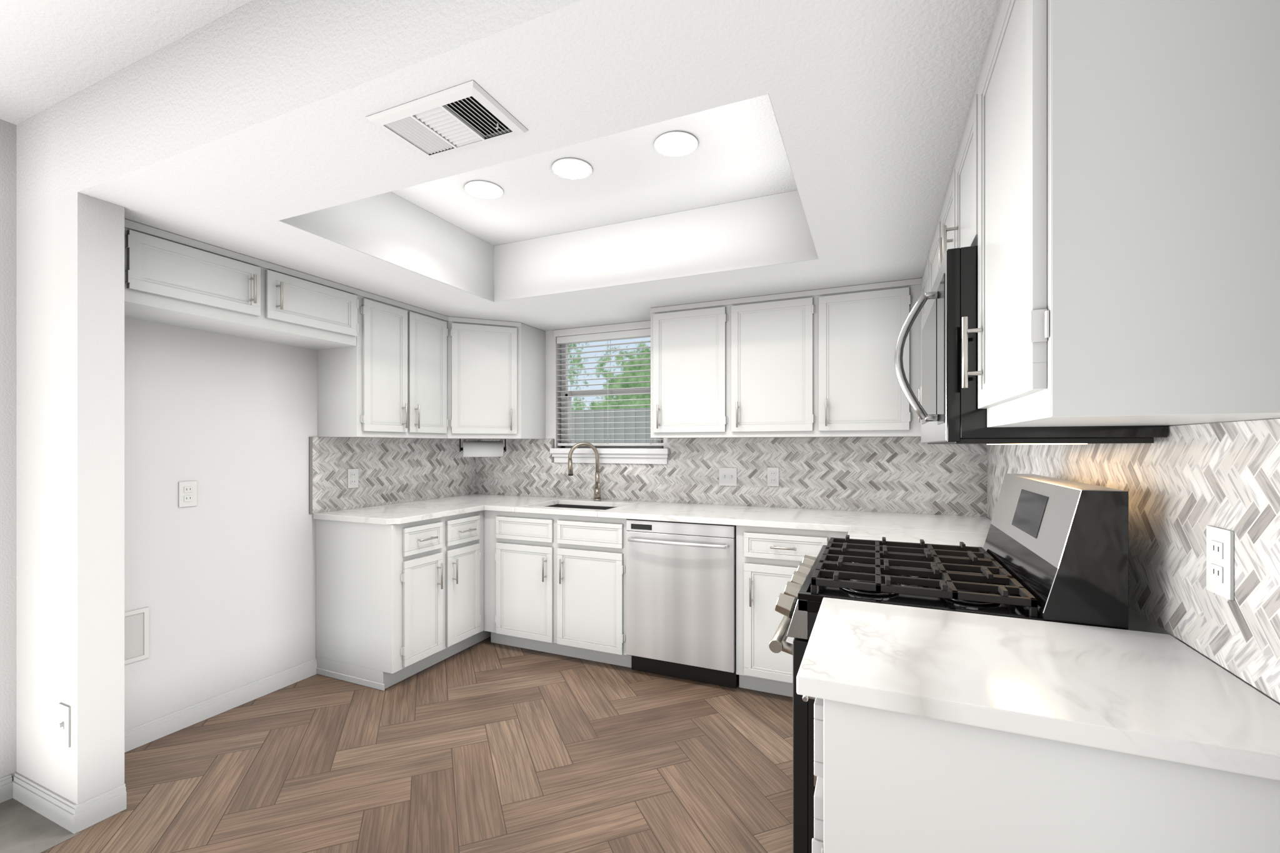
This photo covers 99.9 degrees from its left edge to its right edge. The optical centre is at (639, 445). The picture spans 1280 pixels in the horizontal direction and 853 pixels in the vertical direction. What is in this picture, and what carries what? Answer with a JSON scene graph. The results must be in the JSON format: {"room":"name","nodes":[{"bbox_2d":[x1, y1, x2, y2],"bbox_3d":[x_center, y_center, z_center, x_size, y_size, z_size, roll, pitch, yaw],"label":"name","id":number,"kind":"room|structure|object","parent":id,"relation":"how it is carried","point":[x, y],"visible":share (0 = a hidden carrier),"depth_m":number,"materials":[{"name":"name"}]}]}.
{"room":"kitchen","nodes":[
{"label":"kitchen","id":0,"kind":"room"},
{"bbox_2d":[0,118,142,804],"bbox_3d":[-2.107,0.055,1.990,0.443,2.530,0.180,0,0,24],"label":"wall","id":1,"kind":"structure","parent":0,"point":[116,426],"depth_m":1.93,"materials":[{"name":"white paint"}]},
{"bbox_2d":[58,703,70,748],"bbox_3d":[-2.009,0.975,1.869,0.072,0.140,0.015,0,0,24],"label":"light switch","id":2,"kind":"object","parent":1,"relation":"attached to","point":[64,710],"depth_m":1.87,"materials":[{"name":"white plastic"}]},
{"bbox_2d":[142,320,474,723],"bbox_3d":[-2.808,0.055,1.150,0.130,2.530,7.320,0,0,24],"label":"wall","id":3,"kind":"structure","parent":0,"point":[229,578],"depth_m":2.68,"materials":[{"name":"white paint"}]},
{"bbox_2d":[124,606,149,664],"bbox_3d":[-2.211,0.833,2.349,0.004,0.225,0.105,0,0,24],"label":"outlet box","id":4,"kind":"object","parent":3,"relation":"attached to","point":[137,635],"visible":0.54,"depth_m":2.36,"materials":[{"name":"white plastic"}]},
{"bbox_2d":[0,658,316,833],"bbox_3d":[-2.802,1.276,0.406,0.477,0.088,5.700,0,0,24],"label":"baseboard","id":5,"kind":"structure","parent":3,"relation":"attached to","point":[67,814],"depth_m":2.32,"materials":[{"name":"white paint"}]},
{"bbox_2d":[178,481,196,507],"bbox_3d":[-2.129,0.228,2.532,0.007,0.118,0.072,0,0,24],"label":"electrical outlet plate","id":6,"kind":"object","parent":3,"relation":"attached to","point":[187,490],"depth_m":2.53,"materials":[{"name":"white plastic"}]},
{"bbox_2d":[124,218,269,334],"bbox_3d":[-2.031,-0.712,2.334,0.344,0.313,0.558,0,0,24],"label":"upper cabinet","id":7,"kind":"object","parent":3,"relation":"attached to","point":[170,279],"depth_m":2.28,"materials":[{"name":"white paint"}]},
{"bbox_2d":[231,262,359,352],"bbox_3d":[-1.818,-0.712,2.821,0.344,0.313,0.505,0,0,24],"label":"upper cabinet","id":8,"kind":"object","parent":3,"relation":"attached to","point":[306,310],"depth_m":2.76,"materials":[{"name":"white paint"}]},
{"bbox_2d":[347,468,358,488],"bbox_3d":[-1.774,0.203,3.324,0.007,0.118,0.072,0,0,24],"label":"electrical outlet plate","id":9,"kind":"object","parent":3,"relation":"attached to","point":[352,474],"depth_m":3.32,"materials":[{"name":"white plastic"}]},
{"bbox_2d":[317,290,454,439],"bbox_3d":[-1.549,-0.459,3.384,0.387,0.818,0.737,0,0,24],"label":"upper cabinet","id":10,"kind":"object","parent":3,"relation":"attached to","point":[399,382],"depth_m":3.19,"materials":[{"name":"white paint"}]},
{"bbox_2d":[454,316,545,439],"bbox_3d":[-1.158,-0.459,3.922,0.672,0.818,0.656,0,0,24],"label":"upper cabinet","id":11,"kind":"object","parent":3,"relation":"attached to","point":[500,366],"depth_m":3.74,"materials":[{"name":"white paint"}]},
{"bbox_2d":[459,438,506,456],"bbox_3d":[-1.154,0.017,3.953,0.330,0.132,0.116,0,0,-21],"label":"paper towel holder","id":12,"kind":"object","parent":11,"relation":"attached to","point":[482,449],"visible":1,"depth_m":3.91,"materials":[{"name":"white paper"}]},
{"bbox_2d":[0,636,793,852],"bbox_3d":[-1.127,1.369,0.416,3.799,0.102,7.320,0,0,24],"label":"floor","id":13,"kind":"structure","parent":0,"point":[486,745],"depth_m":2.18,"materials":[{"name":"brown wood"}]},
{"bbox_2d":[315,510,488,690],"bbox_3d":[-1.448,0.871,3.313,0.628,0.896,0.712,0,0,24],"label":"base cabinet","id":14,"kind":"object","parent":13,"relation":"on","point":[395,603],"depth_m":3.04,"materials":[{"name":"white paint"}]},
{"bbox_2d":[313,499,485,524],"bbox_3d":[-1.447,0.406,3.294,0.630,0.032,0.722,0,0,24],"label":"countertop","id":15,"kind":"structure","parent":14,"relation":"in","point":[413,511],"depth_m":3.18,"materials":[{"name":"stone"}]},
{"bbox_2d":[488,510,543,643],"bbox_3d":[-1.176,0.871,3.935,0.628,0.896,0.646,0,0,24],"label":"base cabinet","id":16,"kind":"object","parent":13,"relation":"on","point":[515,539],"depth_m":3.42,"materials":[{"name":"white paint"}]},
{"bbox_2d":[626,519,739,688],"bbox_3d":[0.320,0.874,3.231,0.630,0.889,0.682,0,0,24],"label":"dishwasher","id":17,"kind":"object","parent":13,"relation":"on","point":[681,600],"visible":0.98,"depth_m":2.97,"materials":[{"name":"silver metal"}]},
{"bbox_2d":[736,525,848,697],"bbox_3d":[0.907,0.871,3.024,0.596,0.896,0.647,0,0,24],"label":"base cabinet","id":18,"kind":"object","parent":13,"relation":"on","point":[767,559],"depth_m":2.79,"materials":[{"name":"white paint"}]},
{"bbox_2d":[430,493,991,531],"bbox_3d":[0.152,0.508,3.344,3.519,0.236,0.650,0,0,24],"label":"countertop","id":19,"kind":"structure","parent":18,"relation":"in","point":[765,517],"depth_m":3.11,"materials":[{"name":"stone"}]},
{"bbox_2d":[568,441,601,500],"bbox_3d":[-0.381,0.182,3.800,0.209,0.416,0.167,0,0,24],"label":"faucet","id":20,"kind":"object","parent":19,"relation":"on","point":[597,492],"visible":1,"depth_m":3.80,"materials":[{"name":"silver metal"}]},
{"bbox_2d":[835,521,989,548],"bbox_3d":[1.199,0.406,2.218,0.699,0.032,0.577,0,0,24],"label":"countertop","id":21,"kind":"structure","parent":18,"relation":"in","point":[934,535],"depth_m":2.37,"materials":[{"name":"stone"}]},
{"bbox_2d":[768,473,1128,852],"bbox_3d":[0.842,0.708,1.640,0.761,1.222,0.752,0,0,24],"label":"range","id":22,"kind":"object","parent":13,"relation":"on","point":[1054,550],"visible":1,"depth_m":1.40,"materials":[{"name":"black metal"}]},
{"bbox_2d":[801,695,1279,852],"bbox_3d":[0.699,0.871,1.013,0.668,0.896,0.496,0,0,24],"label":"base cabinet","id":23,"kind":"object","parent":13,"relation":"on","point":[885,781],"depth_m":0.81,"materials":[{"name":"white paint"}]},
{"bbox_2d":[796,597,1279,780],"bbox_3d":[0.681,0.406,1.011,0.682,0.032,0.517,0,0,24],"label":"countertop","id":24,"kind":"structure","parent":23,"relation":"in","point":[1163,696],"depth_m":0.89,"materials":[{"name":"stone"}]},
{"bbox_2d":[0,0,1000,331],"bbox_3d":[-1.127,-1.090,0.416,3.799,0.440,7.320,0,0,24],"label":"ceiling","id":25,"kind":"structure","parent":0,"point":[827,134],"depth_m":1.67,"materials":[{"name":"white paint"}]},
{"bbox_2d":[365,80,528,159],"bbox_3d":[-0.517,-0.857,1.452,0.360,0.024,0.223,0,0,24],"label":"ceiling vent","id":26,"kind":"object","parent":25,"relation":"in","point":[469,114],"visible":0.88,"depth_m":1.43,"materials":[{"name":"silver metal"}]},
{"bbox_2d":[464,180,503,199],"bbox_3d":[-0.733,-1.205,2.528,0.181,0.007,0.183,0,0,24],"label":"recessed light","id":27,"kind":"object","parent":25,"relation":"in","point":[482,189],"depth_m":2.52,"materials":[{"name":"white paint"}]},
{"bbox_2d":[551,157,592,179],"bbox_3d":[-0.295,-1.205,2.336,0.180,0.007,0.184,0,0,24],"label":"recessed light","id":28,"kind":"object","parent":25,"relation":"in","point":[569,168],"depth_m":2.33,"materials":[{"name":"white paint"}]},
{"bbox_2d":[653,130,698,156],"bbox_3d":[0.143,-1.205,2.145,0.177,0.007,0.183,0,0,24],"label":"recessed light","id":29,"kind":"object","parent":25,"relation":"in","point":[675,144],"depth_m":2.14,"materials":[{"name":"white paint"}]},
{"bbox_2d":[478,328,978,516],"bbox_3d":[0.318,0.055,3.708,3.510,2.530,0.130,0,0,24],"label":"wall","id":30,"kind":"structure","parent":0,"point":[552,412],"depth_m":4.07,"materials":[{"name":"white paint"}]},
{"bbox_2d":[550,320,669,464],"bbox_3d":[-0.210,-0.370,3.903,0.940,0.997,0.165,0,0,24],"label":"window","id":31,"kind":"structure","parent":30,"relation":"in","point":[622,454],"depth_m":3.90,"materials":[{"name":"white paint"}]},
{"bbox_2d":[556,328,663,445],"bbox_3d":[-0.224,-0.408,3.909,0.862,0.820,0.048,0,0,24],"label":"window blinds","id":32,"kind":"object","parent":31,"relation":"attached to","point":[611,335],"visible":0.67,"depth_m":3.91,"materials":[{"name":"white plastic"}]},
{"bbox_2d":[650,298,739,438],"bbox_3d":[0.384,-0.459,3.426,0.565,0.818,0.329,0,0,24],"label":"upper cabinet","id":33,"kind":"object","parent":30,"relation":"attached to","point":[695,347],"depth_m":3.27,"materials":[{"name":"white paint"}]},
{"bbox_2d":[718,467,736,486],"bbox_3d":[0.573,0.204,3.508,0.118,0.118,0.015,0,0,24],"label":"light switch","id":34,"kind":"object","parent":30,"relation":"attached to","point":[727,476],"depth_m":3.51,"materials":[{"name":"white plastic"}]},
{"bbox_2d":[767,467,778,486],"bbox_3d":[0.840,0.198,3.395,0.072,0.118,0.008,0,0,24],"label":"electrical outlet plate","id":35,"kind":"object","parent":30,"relation":"attached to","point":[772,472],"depth_m":3.39,"materials":[{"name":"white plastic"}]},
{"bbox_2d":[739,288,829,438],"bbox_3d":[0.814,-0.459,3.238,0.610,0.818,0.329,0,0,24],"label":"upper cabinet","id":36,"kind":"object","parent":30,"relation":"attached to","point":[784,337],"depth_m":3.06,"materials":[{"name":"white paint"}]},
{"bbox_2d":[308,418,1279,703],"bbox_3d":[-0.286,0.170,2.340,3.539,0.440,2.860,0,0,24],"label":"backsplash","id":37,"kind":"structure","parent":30,"relation":"attached to","point":[1184,485],"depth_m":2.97,"materials":[{"name":"tile"}]},
{"bbox_2d":[829,279,911,437],"bbox_3d":[1.230,-0.459,3.057,0.522,0.818,0.329,0,0,24],"label":"upper cabinet","id":38,"kind":"object","parent":30,"relation":"attached to","point":[867,399],"depth_m":2.89,"materials":[{"name":"white paint"}]},
{"bbox_2d":[986,418,1279,704],"bbox_3d":[0.553,0.055,-0.318,0.130,2.530,7.320,0,0,24],"label":"wall","id":39,"kind":"structure","parent":0,"point":[1137,622],"depth_m":1.21,"materials":[{"name":"white paint"}]},
{"bbox_2d":[916,227,969,436],"bbox_3d":[1.435,-0.459,2.302,0.350,0.818,0.924,0,0,24],"label":"upper cabinet","id":40,"kind":"object","parent":39,"relation":"attached to","point":[925,284],"depth_m":2.33,"materials":[{"name":"white paint"}]},
{"bbox_2d":[936,103,971,317],"bbox_3d":[1.097,-0.669,1.528,0.350,0.397,0.762,0,0,24],"label":"upper cabinet","id":41,"kind":"object","parent":39,"relation":"attached to","point":[954,224],"depth_m":1.54,"materials":[{"name":"white paint"}]},
{"bbox_2d":[894,245,1167,444],"bbox_3d":[1.015,-0.235,1.565,0.508,0.464,0.754,0,0,24],"label":"microwave","id":42,"kind":"object","parent":41,"relation":"attached to","point":[947,411],"visible":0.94,"depth_m":1.27,"materials":[{"name":"black metal"}]},
{"bbox_2d":[969,0,1279,427],"bbox_3d":[0.845,-0.455,0.952,0.350,0.826,0.493,0,0,24],"label":"upper cabinet","id":43,"kind":"object","parent":39,"relation":"attached to","point":[1110,208],"depth_m":0.75,"materials":[{"name":"white paint"}]},
{"bbox_2d":[1206,525,1233,599],"bbox_3d":[1.024,0.205,0.952,0.007,0.118,0.072,0,0,24],"label":"electrical outlet plate","id":44,"kind":"object","parent":39,"relation":"attached to","point":[1219,561],"depth_m":0.94,"materials":[{"name":"white plastic"}]},
{"label":"outside","id":45,"kind":"structure","parent":0,"visible":0},
{"bbox_2d":[568,337,657,443],"bbox_3d":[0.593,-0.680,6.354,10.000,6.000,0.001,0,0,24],"label":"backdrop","id":46,"kind":"structure","parent":45,"point":[579,434],"depth_m":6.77,"materials":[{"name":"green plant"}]}
]}

